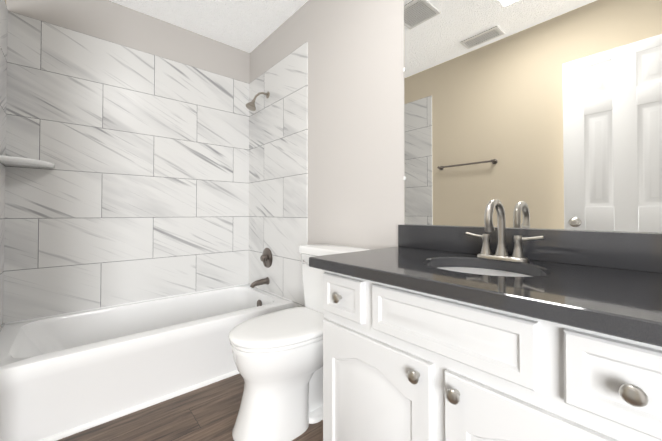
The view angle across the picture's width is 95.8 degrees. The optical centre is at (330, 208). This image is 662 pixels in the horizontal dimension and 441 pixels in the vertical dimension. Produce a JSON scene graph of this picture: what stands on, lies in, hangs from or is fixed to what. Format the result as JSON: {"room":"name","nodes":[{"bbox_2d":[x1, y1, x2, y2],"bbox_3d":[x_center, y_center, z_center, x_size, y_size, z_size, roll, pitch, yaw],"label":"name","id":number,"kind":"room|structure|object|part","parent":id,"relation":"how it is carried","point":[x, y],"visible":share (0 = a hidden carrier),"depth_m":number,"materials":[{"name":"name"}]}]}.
{"room":"bathroom","nodes":[
{"label":"bathroom","id":0,"kind":"room"},
{"bbox_2d":[6,0,249,82],"bbox_3d":[-1.355,-0.199,2.270,1.524,2.475,0.100,1,-1,-41],"label":"wall","id":1,"kind":"structure","parent":0,"point":[108,20],"depth_m":2.18,"materials":[{"name":"grey paint"}]},
{"bbox_2d":[0,155,54,167],"bbox_3d":[-1.738,-0.267,1.723,0.212,0.028,0.212,1,-1,-41],"label":"soap shelf","id":2,"kind":"object","parent":1,"relation":"attached to","point":[15,161],"visible":1,"depth_m":1.68,"materials":[{"name":"white ceramic"}]},
{"bbox_2d":[3,11,248,322],"bbox_3d":[-1.320,-0.241,2.229,1.508,1.821,0.008,1,-1,-41],"label":"wall tile","id":3,"kind":"structure","parent":1,"relation":"attached to","point":[139,191],"depth_m":2.07,"materials":[{"name":"tile"}]},
{"bbox_2d":[57,373,322,440],"bbox_3d":[-0.381,1.072,1.124,1.724,0.100,3.080,1,-1,-41],"label":"floor","id":4,"kind":"structure","parent":0,"point":[209,412],"depth_m":1.44,"materials":[{"name":"brown wood"}]},
{"bbox_2d":[0,283,293,440],"bbox_3d":[-1.077,0.847,1.933,1.516,0.372,0.743,1,-1,-41],"label":"bathtub","id":5,"kind":"object","parent":4,"relation":"on","point":[63,375],"visible":0.77,"depth_m":1.59,"materials":[{"name":"white ceramic"}]},
{"bbox_2d":[229,243,369,440],"bbox_3d":[-0.170,0.620,1.518,0.691,0.815,0.424,1,-1,-41],"label":"toilet","id":6,"kind":"object","parent":4,"relation":"on","point":[278,357],"visible":0.6,"depth_m":1.33,"materials":[{"name":"white ceramic"}]},
{"bbox_3d":[-0.232,0.583,1.465,0.526,0.048,0.392,1,-1,-41],"label":"seat","id":7,"kind":"part","parent":6,"relation":"part of","materials":[{"name":"white plastic"}]},
{"bbox_2d":[309,199,661,440],"bbox_3d":[0.526,0.490,0.818,0.558,1.054,1.212,1,-1,-41],"label":"bathroom vanity","id":8,"kind":"object","parent":4,"relation":"on","point":[488,331],"visible":1,"depth_m":0.74,"materials":[{"name":"white paint"}]},
{"bbox_2d":[466,199,543,262],"bbox_3d":[0.559,0.071,1.012,0.150,0.210,0.249,1,-1,-41],"label":"faucet","id":9,"kind":"object","parent":8,"relation":"on","point":[501,255],"depth_m":1.03,"materials":[{"name":"silver metal"}]},
{"bbox_2d":[109,0,307,52],"bbox_3d":[-0.381,-1.503,1.161,1.724,0.100,3.080,1,-1,-41],"label":"ceiling","id":10,"kind":"structure","parent":0,"point":[249,26],"depth_m":2.22,"materials":[{"name":"white paint"}]},
{"bbox_2d":[250,0,661,301],"bbox_3d":[0.233,-0.208,1.673,0.100,2.475,3.080,1,-1,-41],"label":"wall","id":11,"kind":"structure","parent":0,"point":[356,155],"depth_m":1.73,"materials":[{"name":"grey paint"}]},
{"bbox_2d":[249,42,307,306],"bbox_3d":[-0.456,-0.055,2.386,0.008,2.189,0.897,1,-1,-41],"label":"wall tile","id":12,"kind":"structure","parent":11,"relation":"attached to","point":[278,172],"depth_m":2.30,"materials":[{"name":"tile"}]},
{"bbox_2d":[246,91,269,110],"bbox_3d":[-0.592,-0.874,2.402,0.191,0.185,0.084,1,-1,-41],"label":"shower head","id":13,"kind":"object","parent":12,"relation":"attached to","point":[250,106],"visible":1,"depth_m":2.37},
{"bbox_2d":[250,277,269,288],"bbox_3d":[-0.575,0.594,2.390,0.154,0.071,0.060,1,-1,-41],"label":"tub spout","id":14,"kind":"object","parent":12,"relation":"attached to","point":[260,282],"visible":1,"depth_m":2.38,"materials":[{"name":"silver metal"}]},
{"bbox_2d":[260,248,272,267],"bbox_3d":[-0.544,0.400,2.425,0.065,0.164,0.164,1,-1,-41],"label":"shower valve","id":15,"kind":"object","parent":12,"relation":"attached to","point":[266,257],"visible":1,"depth_m":2.41,"materials":[{"name":"silver metal"}]},
{"bbox_2d":[404,0,661,232],"bbox_3d":[0.744,-0.521,1.002,0.005,1.178,1.181,1,-1,-41],"label":"mirror","id":16,"kind":"object","parent":11,"relation":"attached to","point":[541,114],"visible":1,"depth_m":1.04,"materials":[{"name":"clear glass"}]},
{"bbox_3d":[-0.996,-0.223,0.611,0.100,2.475,3.080,1,-1,-41],"label":"wall","id":17,"kind":"structure","parent":0,"visible":0},
{"bbox_2d":[0,0,7,327],"bbox_3d":[-1.586,-0.069,1.375,0.008,2.189,0.950,1,-1,-41],"label":"wall tile","id":18,"kind":"structure","parent":17,"relation":"attached to","point":[3,45],"depth_m":1.67,"materials":[{"name":"tile"}]}
]}

